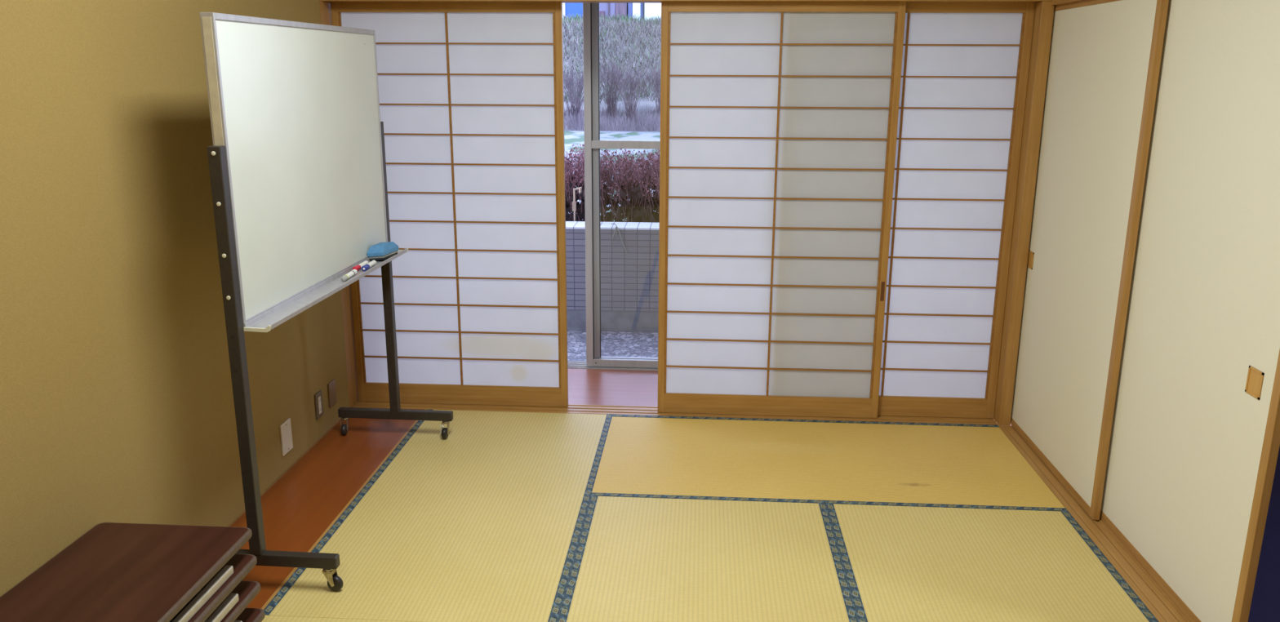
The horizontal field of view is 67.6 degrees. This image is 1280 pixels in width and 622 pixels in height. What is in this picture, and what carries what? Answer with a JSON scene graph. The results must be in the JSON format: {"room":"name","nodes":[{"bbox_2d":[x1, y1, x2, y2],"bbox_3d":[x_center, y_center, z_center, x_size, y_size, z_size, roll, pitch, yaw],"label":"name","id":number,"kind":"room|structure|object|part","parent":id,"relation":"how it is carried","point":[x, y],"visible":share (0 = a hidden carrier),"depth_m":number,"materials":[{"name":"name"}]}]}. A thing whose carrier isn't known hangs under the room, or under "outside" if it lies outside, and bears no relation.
{"room":"japanese tatami room","nodes":[
{"label":"japanese tatami room","id":0,"kind":"room"},
{"bbox_2d":[0,0,349,596],"bbox_3d":[-1.655,-0.161,1.595,0.150,2.760,5.565,1,14,4],"label":"wall","id":1,"kind":"structure","parent":0,"point":[117,403],"depth_m":2.77,"materials":[{"name":"paint"}]},
{"bbox_2d":[279,417,293,456],"bbox_3d":[-1.443,0.514,3.902,0.009,0.132,0.091,1,14,4],"label":"blank plate","id":2,"kind":"object","parent":1,"relation":"attached to","point":[286,434],"visible":1,"depth_m":3.89,"materials":[{"name":"white plastic"}]},
{"bbox_2d":[227,406,354,526],"bbox_3d":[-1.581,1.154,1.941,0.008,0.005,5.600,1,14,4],"label":"baseboard","id":3,"kind":"structure","parent":1,"relation":"attached to","point":[338,420],"depth_m":3.94,"materials":[{"name":"brown wood"}]},
{"bbox_2d":[314,390,324,420],"bbox_3d":[-1.420,0.416,4.230,0.010,0.116,0.071,1,14,4],"label":"power socket","id":4,"kind":"object","parent":1,"relation":"attached to","point":[318,396],"visible":1,"depth_m":4.22,"materials":[{"name":"grey plastic"}]},
{"bbox_2d":[318,395,321,413],"bbox_3d":[-1.418,0.416,4.230,0.005,0.077,0.027,1,14,4],"label":"socket","id":5,"kind":"object","parent":4,"relation":"attached to","point":[319,397],"depth_m":4.23,"materials":[{"name":"white plastic"}]},
{"bbox_2d":[327,378,337,408],"bbox_3d":[-1.410,0.377,4.380,0.009,0.114,0.075,1,14,4],"label":"blank plate","id":6,"kind":"object","parent":1,"relation":"attached to","point":[331,385],"visible":1,"depth_m":4.37,"materials":[{"name":"plastic"}]},
{"bbox_2d":[319,0,359,407],"bbox_3d":[-1.436,-0.448,4.470,0.087,1.905,0.163,1,14,4],"label":"trim","id":7,"kind":"structure","parent":1,"relation":"attached to","point":[325,6],"depth_m":4.59,"materials":[{"name":"brown wood"}]},
{"bbox_2d":[231,408,420,621],"bbox_3d":[-0.052,1.216,1.852,3.072,0.060,5.600,1,14,4],"label":"floor","id":8,"kind":"structure","parent":0,"point":[300,507],"depth_m":3.73,"materials":[{"name":"brown wood"}]},
{"bbox_2d":[235,608,265,621],"bbox_3d":[-1.348,1.114,1.886,0.450,0.108,1.800,1,14,4],"label":"folding table","id":9,"kind":"object","parent":8,"relation":"on","point":[248,615],"visible":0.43,"depth_m":2.69,"materials":[{"name":"laminate"}]},
{"bbox_2d":[207,580,260,621],"bbox_3d":[-1.351,1.018,1.860,0.450,0.082,1.800,1,14,4],"label":"folding table","id":10,"kind":"object","parent":9,"relation":"on","point":[246,591],"visible":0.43,"depth_m":2.63,"materials":[{"name":"laminate"}]},
{"bbox_2d":[169,554,257,621],"bbox_3d":[-1.353,0.937,1.837,0.450,0.082,1.800,1,14,4],"label":"folding table","id":11,"kind":"object","parent":10,"relation":"on","point":[242,564],"visible":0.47,"depth_m":2.53,"materials":[{"name":"laminate"}]},
{"bbox_2d":[0,522,252,621],"bbox_3d":[-1.359,0.857,1.819,0.450,0.082,1.800,1,14,4],"label":"folding table","id":12,"kind":"object","parent":11,"relation":"on","point":[114,571],"visible":1,"depth_m":2.41,"materials":[{"name":"brown wood"}]},
{"bbox_3d":[-1.121,0.759,2.324,0.022,0.025,0.520,1,14,4],"label":"leg","id":13,"kind":"part","parent":12,"relation":"part of","materials":[{"name":"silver metal"}]},
{"bbox_3d":[-1.115,0.839,2.342,0.022,0.025,0.520,1,14,4],"label":"leg","id":14,"kind":"part","parent":11,"relation":"part of","materials":[{"name":"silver metal"}]},
{"bbox_2d":[199,12,453,591],"bbox_3d":[-1.141,-0.129,3.453,0.531,1.749,1.349,1,14,5],"label":"whiteboard","id":15,"kind":"object","parent":8,"relation":"on","point":[296,156],"visible":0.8,"depth_m":3.10,"materials":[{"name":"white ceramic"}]},
{"bbox_3d":[-1.202,0.147,2.859,0.038,1.267,0.035,1,14,5],"label":"post","id":16,"kind":"part","parent":15,"relation":"part of","materials":[{"name":"black metal"}]},
{"bbox_3d":[-1.143,-0.543,3.352,0.040,0.896,1.261,1,14,5],"label":"board frame","id":17,"kind":"part","parent":15,"relation":"part of","materials":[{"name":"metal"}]},
{"bbox_2d":[244,248,407,329],"bbox_3d":[-1.086,-0.106,3.463,0.081,0.024,1.271,1,14,5],"label":"tray","id":18,"kind":"object","parent":15,"relation":"on","point":[272,315],"depth_m":3.21,"materials":[{"name":"metal"}]},
{"bbox_2d":[341,269,357,280],"bbox_3d":[-1.076,-0.133,3.537,0.020,0.020,0.132,1,14,2],"label":"marker","id":19,"kind":"object","parent":15,"relation":"on","point":[353,272],"visible":1,"depth_m":3.52,"materials":[{"name":"white plastic"}]},
{"bbox_2d":[352,260,368,271],"bbox_3d":[-1.081,-0.174,3.700,0.020,0.020,0.131,1,14,4],"label":"marker","id":20,"kind":"object","parent":15,"relation":"on","point":[359,266],"visible":0.8,"depth_m":3.68,"materials":[{"name":"red plastic"}]},
{"bbox_2d":[361,260,376,271],"bbox_3d":[-1.052,-0.177,3.711,0.020,0.020,0.133,1,14,2],"label":"marker","id":21,"kind":"object","parent":15,"relation":"on","point":[367,266],"visible":1,"depth_m":3.68,"materials":[{"name":"plastic"}]},
{"bbox_2d":[366,241,399,260],"bbox_3d":[-1.046,-0.246,3.890,0.073,0.061,0.142,3,15,11],"label":"eraser","id":22,"kind":"object","parent":15,"relation":"on","point":[381,251],"visible":1,"depth_m":3.84,"materials":[{"name":"blue fabric"}]},
{"bbox_3d":[-1.090,-0.170,4.115,0.038,1.267,0.035,1,14,5],"label":"post","id":23,"kind":"part","parent":15,"relation":"part of","materials":[{"name":"black metal"}]},
{"bbox_2d":[261,408,427,609],"bbox_3d":[-1.220,1.186,1.924,0.012,0.051,5.600,1,14,4],"label":"trim","id":24,"kind":"structure","parent":8,"relation":"attached to","point":[339,515],"depth_m":3.52,"materials":[{"name":"brown wood"}]},
{"bbox_2d":[263,408,613,621],"bbox_3d":[-0.639,0.730,3.733,0.900,0.051,1.800,1,14,4],"label":"mat","id":25,"kind":"object","parent":8,"relation":"on","point":[484,522],"visible":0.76,"depth_m":3.44,"materials":[{"name":"beige wicker"}]},
{"bbox_2d":[353,400,998,425],"bbox_3d":[0.140,0.509,4.619,3.078,0.052,0.125,1,14,4],"label":"door track","id":26,"kind":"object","parent":8,"relation":"attached to","point":[571,408],"depth_m":4.61,"materials":[{"name":"brown wood"}]},
{"bbox_2d":[330,2,568,407],"bbox_3d":[-0.867,-0.460,4.474,1.039,1.885,0.030,1,14,4],"label":"door","id":27,"kind":"structure","parent":26,"relation":"on","point":[471,95],"depth_m":4.46,"materials":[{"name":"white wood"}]},
{"bbox_3d":[-0.863,-1.351,4.248,0.979,0.045,0.028,1,14,4],"label":"rail","id":28,"kind":"part","parent":27,"relation":"part of","materials":[{"name":"brown wood"}]},
{"bbox_3d":[-0.871,0.407,4.694,0.979,0.096,0.028,1,14,4],"label":"rail","id":29,"kind":"part","parent":27,"relation":"part of","materials":[{"name":"brown wood"}]},
{"bbox_2d":[657,1,906,417],"bbox_3d":[0.609,-0.419,4.342,1.042,1.885,0.030,1,14,4],"label":"door","id":30,"kind":"structure","parent":26,"relation":"on","point":[779,120],"depth_m":4.32,"materials":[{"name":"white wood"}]},
{"bbox_3d":[0.605,0.448,4.562,0.982,0.096,0.028,1,14,4],"label":"rail","id":31,"kind":"part","parent":30,"relation":"part of","materials":[{"name":"brown wood"}]},
{"bbox_3d":[0.613,-1.311,4.116,0.982,0.045,0.028,1,14,4],"label":"rail","id":32,"kind":"part","parent":30,"relation":"part of","materials":[{"name":"brown wood"}]},
{"bbox_3d":[1.111,-0.090,4.377,0.016,0.090,0.004,1,14,4],"label":"finger pull","id":33,"kind":"part","parent":30,"relation":"part of","materials":[{"name":"brown wood"}]},
{"bbox_2d":[877,2,1035,418],"bbox_3d":[1.156,-0.418,4.346,1.053,1.885,0.030,1,14,4],"label":"door","id":34,"kind":"structure","parent":26,"relation":"on","point":[965,68],"depth_m":4.31,"materials":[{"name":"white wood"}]},
{"bbox_3d":[1.152,0.449,4.566,0.981,0.096,0.028,1,14,4],"label":"rail","id":35,"kind":"part","parent":34,"relation":"part of","materials":[{"name":"brown wood"}]},
{"bbox_3d":[1.160,-1.310,4.120,0.981,0.045,0.028,1,14,4],"label":"rail","id":36,"kind":"part","parent":34,"relation":"part of","materials":[{"name":"brown wood"}]},
{"bbox_2d":[557,495,858,621],"bbox_3d":[0.200,0.969,2.806,0.900,0.051,1.800,1,14,4],"label":"mat","id":37,"kind":"object","parent":8,"relation":"on","point":[637,559],"visible":1,"depth_m":3.19,"materials":[{"name":"beige wicker"}]},
{"bbox_2d":[591,414,1067,511],"bbox_3d":[0.738,0.647,4.083,1.800,0.051,0.900,1,14,4],"label":"mat","id":38,"kind":"object","parent":8,"relation":"on","point":[815,461],"visible":0.93,"depth_m":4.01,"materials":[{"name":"beige wicker"}]},
{"bbox_2d":[826,503,1158,621],"bbox_3d":[1.097,0.988,2.749,0.900,0.051,1.800,1,14,4],"label":"mat","id":39,"kind":"object","parent":8,"relation":"on","point":[900,563],"visible":0.93,"depth_m":3.17,"materials":[{"name":"beige wicker"}]},
{"bbox_2d":[997,425,1190,621],"bbox_3d":[1.555,1.244,1.747,0.149,0.052,5.596,1,14,4],"label":"door track","id":40,"kind":"structure","parent":8,"relation":"attached to","point":[1155,599],"depth_m":3.32,"materials":[{"name":"brown wood"}]},
{"bbox_2d":[1010,0,1168,519],"bbox_3d":[1.714,-0.266,3.792,0.024,1.869,1.057,1,14,4],"label":"door","id":41,"kind":"structure","parent":40,"relation":"on","point":[1105,55],"depth_m":3.64,"materials":[{"name":"beige paper"}]},
{"bbox_3d":[1.734,-0.227,4.238,0.008,0.074,0.068,1,14,4],"label":"finger pull","id":42,"kind":"part","parent":41,"relation":"part of","materials":[{"name":"brown wood"}]},
{"bbox_3d":[1.710,0.624,4.018,0.022,0.032,0.989,1,14,4],"label":"rail","id":43,"kind":"part","parent":41,"relation":"part of","materials":[{"name":"brown wood"}]},
{"bbox_3d":[1.719,-1.159,3.565,0.022,0.027,0.989,1,14,4],"label":"rail","id":44,"kind":"part","parent":41,"relation":"part of","materials":[{"name":"brown wood"}]},
{"bbox_2d":[1099,0,1279,621],"bbox_3d":[1.687,-0.048,2.930,0.024,1.869,1.065,1,14,4],"label":"door","id":45,"kind":"structure","parent":40,"relation":"on","point":[1194,444],"depth_m":2.82,"materials":[{"name":"beige paper"}]},
{"bbox_3d":[1.682,0.842,3.156,0.022,0.032,0.997,1,14,4],"label":"rail","id":46,"kind":"part","parent":45,"relation":"part of","materials":[{"name":"brown wood"}]},
{"bbox_3d":[1.650,0.192,2.563,0.008,0.074,0.068,1,14,4],"label":"finger pull","id":47,"kind":"part","parent":45,"relation":"part of","materials":[{"name":"brown wood"}]},
{"bbox_2d":[568,368,1011,426],"bbox_3d":[0.172,0.424,4.957,3.550,0.050,0.574,1,14,4],"label":"floor","id":48,"kind":"structure","parent":0,"point":[585,386],"depth_m":4.96,"materials":[{"name":"brown wood"}]},
{"bbox_2d":[1248,446,1279,621],"bbox_3d":[2.952,1.288,1.664,2.649,0.058,5.600,1,14,4],"label":"floor","id":49,"kind":"structure","parent":0,"point":[1265,602],"depth_m":3.20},
{"bbox_3d":[-0.863,-0.401,8.536,26.000,0.180,2.385,1,14,4],"label":"floor","id":50,"kind":"structure","parent":0,"visible":0},
{"bbox_2d":[564,143,659,222],"bbox_3d":[0.020,-0.792,7.827,5.219,1.167,1.197,1,14,4],"label":"hedge","id":51,"kind":"object","parent":50,"relation":"on","point":[636,186],"visible":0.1,"depth_m":7.50,"materials":[{"name":"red plant"}]},
{"bbox_3d":[1.470,-1.751,3.958,6.022,0.810,0.130,1,14,4],"label":"wall","id":52,"kind":"structure","parent":0,"visible":0},
{"bbox_2d":[319,0,1052,3],"bbox_3d":[0.132,-1.364,4.143,3.220,0.045,0.129,1,14,4],"label":"trim","id":53,"kind":"structure","parent":52,"relation":"attached to","point":[328,1],"depth_m":4.11,"materials":[{"name":"brown wood"}]},
{"bbox_2d":[993,0,1054,425],"bbox_3d":[1.706,-0.396,4.283,0.052,1.885,0.134,1,14,4],"label":"trim","id":54,"kind":"structure","parent":52,"relation":"attached to","point":[1044,10],"depth_m":4.21,"materials":[{"name":"brown wood"}]},
{"bbox_3d":[0.176,0.561,5.067,3.750,0.270,0.710,1,14,4],"label":"wall","id":55,"kind":"structure","parent":0,"visible":0},
{"bbox_2d":[567,361,657,370],"bbox_3d":[0.195,0.336,5.298,3.550,0.054,0.130,1,14,4],"label":"trim","id":56,"kind":"structure","parent":55,"relation":"on","point":[571,365],"depth_m":5.29,"materials":[{"name":"metal"}]},
{"bbox_2d":[582,2,660,368],"bbox_3d":[0.340,-0.646,5.023,1.266,1.986,0.030,1,14,4],"label":"door","id":57,"kind":"structure","parent":55,"relation":"in","point":[589,144],"depth_m":5.04,"materials":[{"name":"metal"}]},
{"bbox_3d":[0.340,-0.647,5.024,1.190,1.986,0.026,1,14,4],"label":"rail","id":58,"kind":"part","parent":57,"relation":"part of","materials":[{"name":"metal"}]},
{"bbox_3d":[0.341,-0.861,4.969,1.190,0.040,0.026,1,14,4],"label":"rail","id":59,"kind":"part","parent":57,"relation":"part of","materials":[{"name":"metal"}]},
{"bbox_2d":[591,2,660,359],"bbox_3d":[0.380,-0.655,5.057,1.272,1.986,0.030,1,14,4],"label":"door","id":60,"kind":"structure","parent":55,"relation":"in","point":[595,6],"depth_m":5.08,"materials":[{"name":"metal"}]},
{"bbox_3d":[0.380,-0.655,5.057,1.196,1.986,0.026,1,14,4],"label":"rail","id":61,"kind":"part","parent":60,"relation":"part of","materials":[{"name":"metal"}]},
{"bbox_3d":[0.381,-0.869,5.003,1.196,0.040,0.026,1,14,4],"label":"rail","id":62,"kind":"part","parent":60,"relation":"part of","materials":[{"name":"metal"}]},
{"bbox_3d":[1.620,-1.042,1.165,0.140,0.810,5.600,1,14,4],"label":"wall panel","id":63,"kind":"object","parent":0,"visible":0},
{"bbox_2d":[1052,0,1082,4],"bbox_3d":[1.586,-0.620,1.272,0.105,0.062,5.595,1,14,4],"label":"trim","id":64,"kind":"structure","parent":63,"relation":"attached to","point":[1054,2],"depth_m":3.88,"materials":[{"name":"brown wood"}]},
{"label":"outside","id":65,"kind":"structure","parent":0,"visible":0},
{"bbox_2d":[562,19,661,130],"bbox_3d":[-2.006,-9.017,35.165,24.000,3.779,20.400,1,14,4],"label":"ground","id":66,"kind":"structure","parent":65,"point":[642,104],"depth_m":27.84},
{"bbox_2d":[562,2,582,19],"bbox_3d":[-4.115,-14.581,42.378,4.050,4.200,4.800,1,14,4],"label":"house","id":67,"kind":"structure","parent":66,"relation":"on","point":[568,8],"depth_m":40.66,"materials":[{"name":"blue"}]},
{"bbox_2d":[563,65,601,122],"bbox_3d":[-1.748,-5.973,26.203,1.502,1.650,1.680,1,14,4],"label":"bush","id":68,"kind":"object","parent":66,"relation":"on","point":[571,108],"visible":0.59,"depth_m":26.10,"materials":[{"name":"grey plant"}]},
{"bbox_2d":[562,12,661,104],"bbox_3d":[-0.864,-9.041,33.243,12.784,3.281,12.440,1,14,4],"label":"trees","id":69,"kind":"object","parent":66,"relation":"on","point":[637,24],"depth_m":33.04,"materials":[{"name":"grey plant"}]},
{"bbox_2d":[564,102,660,131],"bbox_3d":[-0.642,-5.322,26.186,8.221,0.881,1.812,1,14,4],"label":"stems","id":70,"kind":"object","parent":66,"relation":"on","point":[627,126],"visible":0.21,"depth_m":25.85,"materials":[{"name":"grey plant"}]},
{"bbox_2d":[599,2,627,17],"bbox_3d":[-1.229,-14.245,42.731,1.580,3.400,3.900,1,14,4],"label":"house","id":71,"kind":"structure","parent":66,"relation":"on","point":[607,8],"depth_m":41.14,"materials":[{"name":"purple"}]},
{"bbox_2d":[599,10,604,17],"bbox_3d":[-1.707,-12.784,41.195,0.380,0.280,0.050,1,14,4],"label":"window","id":72,"kind":"structure","parent":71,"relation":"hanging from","point":[600,11],"depth_m":41.16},
{"bbox_3d":[-1.334,-13.542,40.977,0.060,2.300,0.050,1,14,4],"label":"post","id":73,"kind":"part","parent":71,"relation":"part of","materials":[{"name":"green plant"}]},
{"bbox_2d":[599,56,635,117],"bbox_3d":[-0.776,-6.236,26.526,1.344,1.709,1.412,8,16,27],"label":"bush","id":74,"kind":"object","parent":66,"relation":"on","point":[610,99],"visible":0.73,"depth_m":26.57,"materials":[{"name":"grey plant"}]},
{"bbox_2d":[614,2,626,18],"bbox_3d":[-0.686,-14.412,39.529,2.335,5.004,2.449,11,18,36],"label":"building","id":75,"kind":"structure","parent":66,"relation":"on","point":[620,8],"depth_m":39.77,"materials":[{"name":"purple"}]},
{"bbox_2d":[602,60,656,122],"bbox_3d":[-0.299,-6.035,26.337,1.572,1.668,1.364,1,14,4],"label":"bush","id":76,"kind":"object","parent":66,"relation":"on","point":[629,103],"visible":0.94,"depth_m":26.23,"materials":[{"name":"grey plant"}]},
{"bbox_2d":[627,3,661,20],"bbox_3d":[2.407,-15.056,43.147,5.450,4.800,6.215,1,14,4],"label":"house","id":77,"kind":"structure","parent":66,"relation":"on","point":[650,10],"depth_m":40.79,"materials":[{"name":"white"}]},
{"bbox_2d":[640,61,660,118],"bbox_3d":[0.665,-6.031,26.136,1.436,1.610,1.448,1,14,4],"label":"bush","id":78,"kind":"object","parent":66,"relation":"on","point":[658,82],"visible":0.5,"depth_m":26.07,"materials":[{"name":"grey plant"}]},
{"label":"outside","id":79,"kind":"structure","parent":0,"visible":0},
{"bbox_2d":[564,129,660,222],"bbox_3d":[-0.234,-2.727,17.718,26.000,0.180,16.600,1,14,4],"label":"lawn","id":80,"kind":"structure","parent":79,"point":[571,137],"depth_m":22.66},
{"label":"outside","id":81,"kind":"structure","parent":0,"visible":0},
{"bbox_2d":[567,330,657,361],"bbox_3d":[-0.019,0.398,6.295,12.000,0.060,1.720,1,14,4],"label":"floor","id":82,"kind":"structure","parent":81,"point":[613,344],"depth_m":6.79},
{"bbox_2d":[565,221,659,332],"bbox_3d":[0.048,-0.243,7.144,12.000,0.806,0.260,1,14,4],"label":"wall","id":83,"kind":"structure","parent":82,"relation":"on","point":[629,281],"depth_m":7.03,"materials":[{"name":"grey tile"}]},
{"bbox_2d":[572,186,582,221],"bbox_3d":[-0.473,-0.707,7.225,0.074,0.462,0.022,1,14,4],"label":"tap","id":84,"kind":"object","parent":83,"relation":"attached to","point":[574,202],"visible":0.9,"depth_m":7.19,"materials":[{"name":"metal"}]},
{"bbox_2d":[611,222,626,253],"bbox_3d":[-0.167,-0.531,6.957,0.143,0.216,0.060,10,17,33],"label":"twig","id":85,"kind":"object","parent":83,"relation":"hanging from","point":[616,228],"visible":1,"depth_m":6.94,"materials":[{"name":"grey plant"}]}
]}

